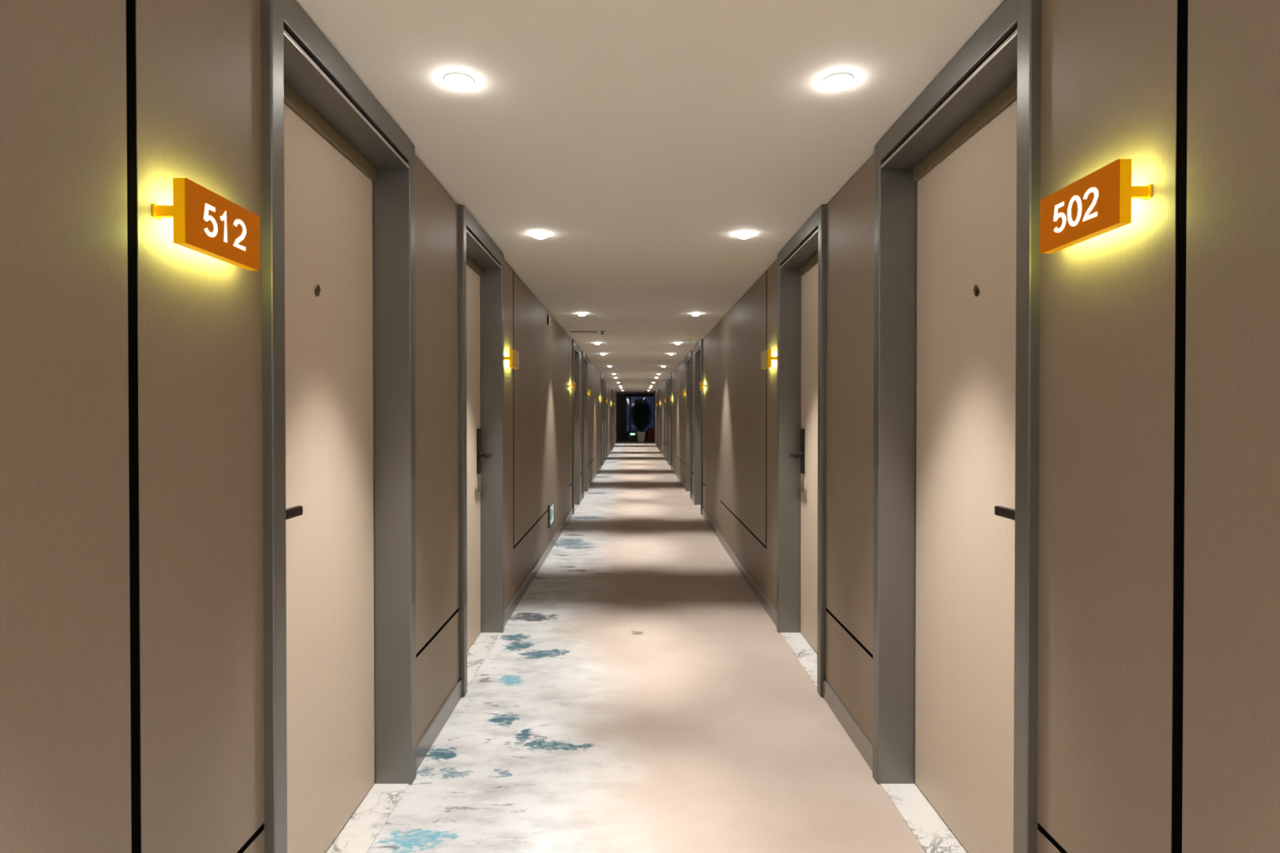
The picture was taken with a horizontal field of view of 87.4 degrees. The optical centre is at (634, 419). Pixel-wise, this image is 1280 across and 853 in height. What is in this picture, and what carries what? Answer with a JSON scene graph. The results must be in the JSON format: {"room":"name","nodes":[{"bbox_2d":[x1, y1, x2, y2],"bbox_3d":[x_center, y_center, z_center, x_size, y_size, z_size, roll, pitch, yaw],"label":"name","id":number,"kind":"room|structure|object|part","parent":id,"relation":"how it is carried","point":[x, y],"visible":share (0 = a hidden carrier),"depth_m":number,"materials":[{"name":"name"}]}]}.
{"room":"hotel corridor","nodes":[
{"label":"hotel corridor","id":0,"kind":"room"},
{"bbox_2d":[0,0,617,852],"bbox_3d":[-1.005,0.057,14.701,0.300,2.400,35.400,0,1,0],"label":"wall","id":1,"kind":"structure","parent":0,"point":[132,706],"depth_m":1.20,"materials":[{"name":"brown"}]},
{"bbox_2d":[151,177,259,271],"bbox_3d":[-0.824,-0.371,1.305,0.061,0.115,0.236,0,1,0],"label":"room sign","id":2,"kind":"object","parent":1,"relation":"attached to","point":[205,222],"visible":1,"depth_m":1.26,"materials":[{"name":"orange"}]},
{"bbox_2d":[260,0,416,852],"bbox_3d":[-0.938,0.180,2.042,0.215,2.415,1.000,0,1,0],"label":"door","id":3,"kind":"structure","parent":1,"relation":"in","point":[338,171],"depth_m":2.12,"materials":[{"name":"beige wood"}]},
{"bbox_3d":[-0.921,0.245,1.721,0.068,0.044,0.147,0,0,0],"label":"lever handle","id":4,"kind":"part","parent":3,"relation":"part of","materials":[{"name":"brown metal"}]},
{"bbox_2d":[457,204,504,696],"bbox_3d":[-0.938,0.165,3.762,0.215,2.415,1.000,0,1,0],"label":"door","id":5,"kind":"structure","parent":1,"relation":"in","point":[480,260],"depth_m":4.13,"materials":[{"name":"beige wood"}]},
{"bbox_3d":[-0.964,0.406,4.137,0.006,0.085,0.024,0,0,0],"label":"plate","id":6,"kind":"part","parent":5,"relation":"part of","materials":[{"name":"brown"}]},
{"bbox_3d":[-0.961,0.198,4.135,0.012,0.278,0.072,0,0,0],"label":"lock plate","id":7,"kind":"part","parent":5,"relation":"part of","materials":[{"name":"brown metal"}]},
{"bbox_3d":[-0.921,0.224,4.084,0.068,0.044,0.147,0,0,0],"label":"lever handle","id":8,"kind":"part","parent":5,"relation":"part of","materials":[{"name":"brown metal"}]},
{"bbox_2d":[503,349,519,368],"bbox_3d":[-0.825,-0.399,4.497,0.060,0.115,0.236,0,1,0],"label":"room sign","id":9,"kind":"object","parent":1,"relation":"attached to","point":[513,357],"visible":1,"depth_m":4.41,"materials":[{"name":"orange"}]},
{"bbox_2d":[416,440,617,770],"bbox_3d":[-0.849,1.214,14.711,0.012,0.085,35.396,0,1,0],"label":"baseboard","id":10,"kind":"structure","parent":1,"relation":"attached to","point":[423,747],"depth_m":3.20,"materials":[{"name":"grey metal"}]},
{"bbox_2d":[546,314,550,325],"bbox_3d":[-0.846,-0.973,6.590,0.018,0.100,0.074,0,1,0],"label":"wall sensor","id":11,"kind":"object","parent":1,"relation":"attached to","point":[548,315],"visible":1,"depth_m":6.56,"materials":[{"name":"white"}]},
{"bbox_2d":[547,500,554,528],"bbox_3d":[-0.844,0.961,6.789,0.022,0.230,0.380,0,1,0],"label":"sign","id":12,"kind":"object","parent":1,"relation":"attached to","point":[551,505],"visible":1,"depth_m":6.71,"materials":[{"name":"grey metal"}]},
{"bbox_3d":[-0.848,0.961,6.789,0.014,0.186,0.332,0,0,0],"label":"sign plate","id":13,"kind":"part","parent":12,"relation":"part of","materials":[{"name":"white"}]},
{"bbox_2d":[569,381,575,391],"bbox_3d":[-0.825,-0.438,8.905,0.060,0.115,0.236,0,1,0],"label":"room sign","id":14,"kind":"object","parent":1,"relation":"attached to","point":[573,385],"visible":1,"depth_m":8.79,"materials":[{"name":"orange"}]},
{"bbox_2d":[571,338,579,514],"bbox_3d":[-0.938,0.113,9.641,0.215,2.415,1.000,0,1,0],"label":"door","id":15,"kind":"structure","parent":1,"relation":"in","point":[575,348],"depth_m":10.08,"materials":[{"name":"brown wood"}]},
{"bbox_2d":[582,351,587,498],"bbox_3d":[-0.938,0.098,11.361,0.215,2.415,1.000,0,1,0],"label":"door","id":16,"kind":"structure","parent":1,"relation":"in","point":[584,357],"depth_m":11.80,"materials":[{"name":"brown wood"}]},
{"bbox_2d":[600,373,603,468],"bbox_3d":[-0.938,0.047,17.241,0.215,2.415,1.000,0,1,0],"label":"door","id":17,"kind":"structure","parent":1,"relation":"in","point":[602,375],"depth_m":17.68,"materials":[{"name":"brown wood"}]},
{"bbox_2d":[603,376,605,463],"bbox_3d":[-0.938,0.032,18.961,0.215,2.415,1.000,0,1,0],"label":"door","id":18,"kind":"structure","parent":1,"relation":"in","point":[604,377],"depth_m":18.47,"materials":[{"name":"brown wood"}]},
{"bbox_2d":[611,385,613,451],"bbox_3d":[-0.938,-0.019,24.841,0.215,2.415,1.000,0,1,0],"label":"door","id":19,"kind":"structure","parent":1,"relation":"in","point":[611,385],"depth_m":24.36,"materials":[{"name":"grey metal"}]},
{"bbox_2d":[613,387,613,448],"bbox_3d":[-0.938,-0.034,26.561,0.215,2.415,1.000,0,1,0],"label":"door","id":20,"kind":"structure","parent":1,"relation":"in","point":[613,388],"depth_m":27.01,"materials":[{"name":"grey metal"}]},
{"bbox_2d":[617,391,653,393],"bbox_3d":[0.037,-1.262,32.360,2.385,0.070,0.060,0,1,0],"label":"trim","id":21,"kind":"structure","parent":1,"relation":"attached to","point":[617,392],"depth_m":32.33,"materials":[{"name":"grey paint"}]},
{"bbox_2d":[617,394,625,438],"bbox_3d":[-1.560,-0.134,36.500,2.080,2.400,0.200,0,1,0],"label":"wall","id":22,"kind":"structure","parent":0,"point":[620,397],"depth_m":36.40,"materials":[{"name":"grey paint"}]},
{"bbox_2d":[625,394,653,438],"bbox_3d":[1.040,-0.134,36.490,3.120,2.400,0.120,0,1,0],"label":"window","id":23,"kind":"structure","parent":22,"relation":"in","point":[626,395],"depth_m":36.44,"materials":[{"name":"grey metal"}]},
{"bbox_2d":[367,438,925,852],"bbox_3d":[0.000,1.279,16.737,5.200,0.080,39.750,0,1,0],"label":"floor","id":24,"kind":"structure","parent":0,"point":[638,695],"depth_m":2.98,"materials":[{"name":"carpet"}]},
{"bbox_2d":[627,431,637,441],"bbox_3d":[-0.100,0.839,32.809,0.480,0.520,0.140,0,1,0],"label":"lamp","id":25,"kind":"object","parent":24,"relation":"on","point":[632,435],"visible":0.97,"depth_m":32.77,"materials":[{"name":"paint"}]},
{"bbox_2d":[629,396,652,442],"bbox_3d":[0.309,0.027,32.000,1.197,2.157,1.182,0,1,0],"label":"potted tree","id":26,"kind":"object","parent":24,"relation":"on","point":[640,415],"visible":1,"depth_m":31.82,"materials":[{"name":"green plant"}]},
{"bbox_3d":[0.310,0.856,32.009,0.408,0.500,0.408,0,0,0],"label":"pot","id":27,"kind":"part","parent":26,"relation":"part of","materials":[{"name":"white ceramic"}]},
{"bbox_2d":[647,427,653,441],"bbox_3d":[0.860,0.769,32.793,0.440,0.660,0.270,0,1,0],"label":"base cabinet","id":28,"kind":"object","parent":24,"relation":"on","point":[650,430],"visible":0.68,"depth_m":32.68,"materials":[{"name":"red paint"}]},
{"bbox_2d":[295,0,1004,394],"bbox_3d":[0.000,-1.211,16.715,5.200,0.100,39.750,0,1,0],"label":"ceiling","id":29,"kind":"structure","parent":0,"point":[641,136],"depth_m":2.34,"materials":[{"name":"white paint"}]},
{"bbox_2d":[443,72,474,91],"bbox_3d":[-0.535,-1.020,2.041,0.092,0.026,0.092,0,1,0],"label":"recessed light","id":30,"kind":"object","parent":29,"relation":"in","point":[459,82],"visible":1,"depth_m":2.02,"materials":[{"name":"white"}]},
{"bbox_2d":[532,231,548,239],"bbox_3d":[-0.535,-1.035,3.791,0.092,0.026,0.092,0,1,0],"label":"recessed light","id":31,"kind":"object","parent":29,"relation":"in","point":[540,235],"visible":1,"depth_m":3.77,"materials":[{"name":"white"}]},
{"bbox_2d":[577,312,586,315],"bbox_3d":[-0.535,-1.062,6.811,0.092,0.026,0.092,0,1,0],"label":"recessed light","id":32,"kind":"object","parent":29,"relation":"in","point":[579,313],"visible":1,"depth_m":6.78,"materials":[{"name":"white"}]},
{"bbox_2d":[569,330,597,332],"bbox_3d":[-0.630,-1.083,8.311,0.340,0.010,0.080,0,1,0],"label":"ceiling vent","id":33,"kind":"object","parent":29,"relation":"in","point":[570,331],"visible":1,"depth_m":8.27,"materials":[{"name":"beige metal"}]},
{"bbox_2d":[691,312,699,315],"bbox_3d":[0.620,-1.062,6.811,0.092,0.026,0.092,0,1,0],"label":"recessed light","id":34,"kind":"object","parent":29,"relation":"in","point":[692,313],"visible":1,"depth_m":6.78,"materials":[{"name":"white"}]},
{"bbox_2d":[736,231,752,239],"bbox_3d":[0.620,-1.035,3.791,0.092,0.026,0.092,0,1,0],"label":"recessed light","id":35,"kind":"object","parent":29,"relation":"in","point":[743,235],"visible":1,"depth_m":3.77,"materials":[{"name":"white glass"}]},
{"bbox_2d":[822,72,853,91],"bbox_3d":[0.620,-1.020,2.041,0.092,0.026,0.092,0,1,0],"label":"recessed light","id":36,"kind":"object","parent":29,"relation":"in","point":[837,82],"visible":1,"depth_m":2.02,"materials":[{"name":"white glass"}]},
{"bbox_2d":[653,0,1279,852],"bbox_3d":[1.080,0.057,14.701,0.300,2.400,35.400,0,1,0],"label":"wall","id":37,"kind":"structure","parent":0,"point":[1158,668],"depth_m":1.24,"materials":[{"name":"brown"}]},
{"bbox_2d":[657,386,658,448],"bbox_3d":[1.012,-0.034,26.561,0.215,2.415,1.000,0,1,0],"label":"door","id":38,"kind":"structure","parent":37,"relation":"in","point":[658,387],"depth_m":26.50,"materials":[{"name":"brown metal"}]},
{"bbox_2d":[658,385,660,450],"bbox_3d":[1.012,-0.019,24.841,0.215,2.415,1.000,0,1,0],"label":"door","id":39,"kind":"structure","parent":37,"relation":"in","point":[660,385],"depth_m":24.35,"materials":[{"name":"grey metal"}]},
{"bbox_2d":[666,376,668,462],"bbox_3d":[1.012,0.032,18.961,0.215,2.415,1.000,0,1,0],"label":"door","id":40,"kind":"structure","parent":37,"relation":"in","point":[667,378],"depth_m":19.40,"materials":[{"name":"wood"}]},
{"bbox_2d":[668,373,671,467],"bbox_3d":[1.012,0.047,17.241,0.215,2.415,1.000,0,1,0],"label":"door","id":41,"kind":"structure","parent":37,"relation":"in","point":[670,374],"depth_m":17.68,"materials":[{"name":"wood"}]},
{"bbox_2d":[685,351,692,498],"bbox_3d":[1.012,0.098,11.361,0.215,2.415,1.000,0,1,0],"label":"door","id":42,"kind":"structure","parent":37,"relation":"in","point":[689,357],"depth_m":11.80,"materials":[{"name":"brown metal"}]},
{"bbox_2d":[694,338,702,514],"bbox_3d":[1.012,0.113,9.641,0.215,2.415,1.000,0,1,0],"label":"door","id":43,"kind":"structure","parent":37,"relation":"in","point":[699,347],"depth_m":10.08,"materials":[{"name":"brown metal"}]},
{"bbox_2d":[699,381,705,391],"bbox_3d":[0.900,-0.438,8.905,0.060,0.115,0.236,0,1,0],"label":"room sign","id":44,"kind":"object","parent":37,"relation":"attached to","point":[701,385],"visible":1,"depth_m":8.79,"materials":[{"name":"orange"}]},
{"bbox_2d":[653,440,872,771],"bbox_3d":[0.924,1.214,14.711,0.012,0.085,35.396,0,1,0],"label":"baseboard","id":45,"kind":"structure","parent":37,"relation":"attached to","point":[851,728],"depth_m":3.19,"materials":[{"name":"grey metal"}]},
{"bbox_2d":[760,349,777,368],"bbox_3d":[0.900,-0.399,4.497,0.060,0.115,0.236,0,1,0],"label":"room sign","id":46,"kind":"object","parent":37,"relation":"attached to","point":[766,356],"visible":1,"depth_m":4.41,"materials":[{"name":"orange"}]},
{"bbox_2d":[777,204,826,696],"bbox_3d":[1.012,0.165,3.762,0.215,2.415,1.000,0,1,0],"label":"door","id":47,"kind":"structure","parent":37,"relation":"in","point":[802,263],"depth_m":4.11,"materials":[{"name":"beige wood"}]},
{"bbox_3d":[0.996,0.224,4.084,0.068,0.044,0.147,0,0,0],"label":"lever handle","id":48,"kind":"part","parent":47,"relation":"part of","materials":[{"name":"brown metal"}]},
{"bbox_3d":[1.036,0.198,4.135,0.012,0.278,0.072,0,0,0],"label":"lock plate","id":49,"kind":"part","parent":47,"relation":"part of","materials":[{"name":"brown metal"}]},
{"bbox_3d":[1.039,0.406,4.137,0.006,0.085,0.024,0,0,0],"label":"plate","id":50,"kind":"part","parent":47,"relation":"part of","materials":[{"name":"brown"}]},
{"bbox_2d":[872,0,1041,852],"bbox_3d":[1.012,0.180,2.042,0.215,2.415,1.000,0,1,0],"label":"door","id":51,"kind":"structure","parent":37,"relation":"in","point":[957,175],"depth_m":2.12,"materials":[{"name":"beige wood"}]},
{"bbox_3d":[0.996,0.245,1.721,0.068,0.044,0.147,0,0,0],"label":"lever handle","id":52,"kind":"part","parent":51,"relation":"part of","materials":[{"name":"brown metal"}]},
{"bbox_2d":[1040,159,1151,253],"bbox_3d":[0.899,-0.411,1.321,0.061,0.115,0.236,0,1,0],"label":"room sign","id":53,"kind":"object","parent":37,"relation":"attached to","point":[1098,203],"visible":1,"depth_m":1.28,"materials":[{"name":"orange"}]}
]}

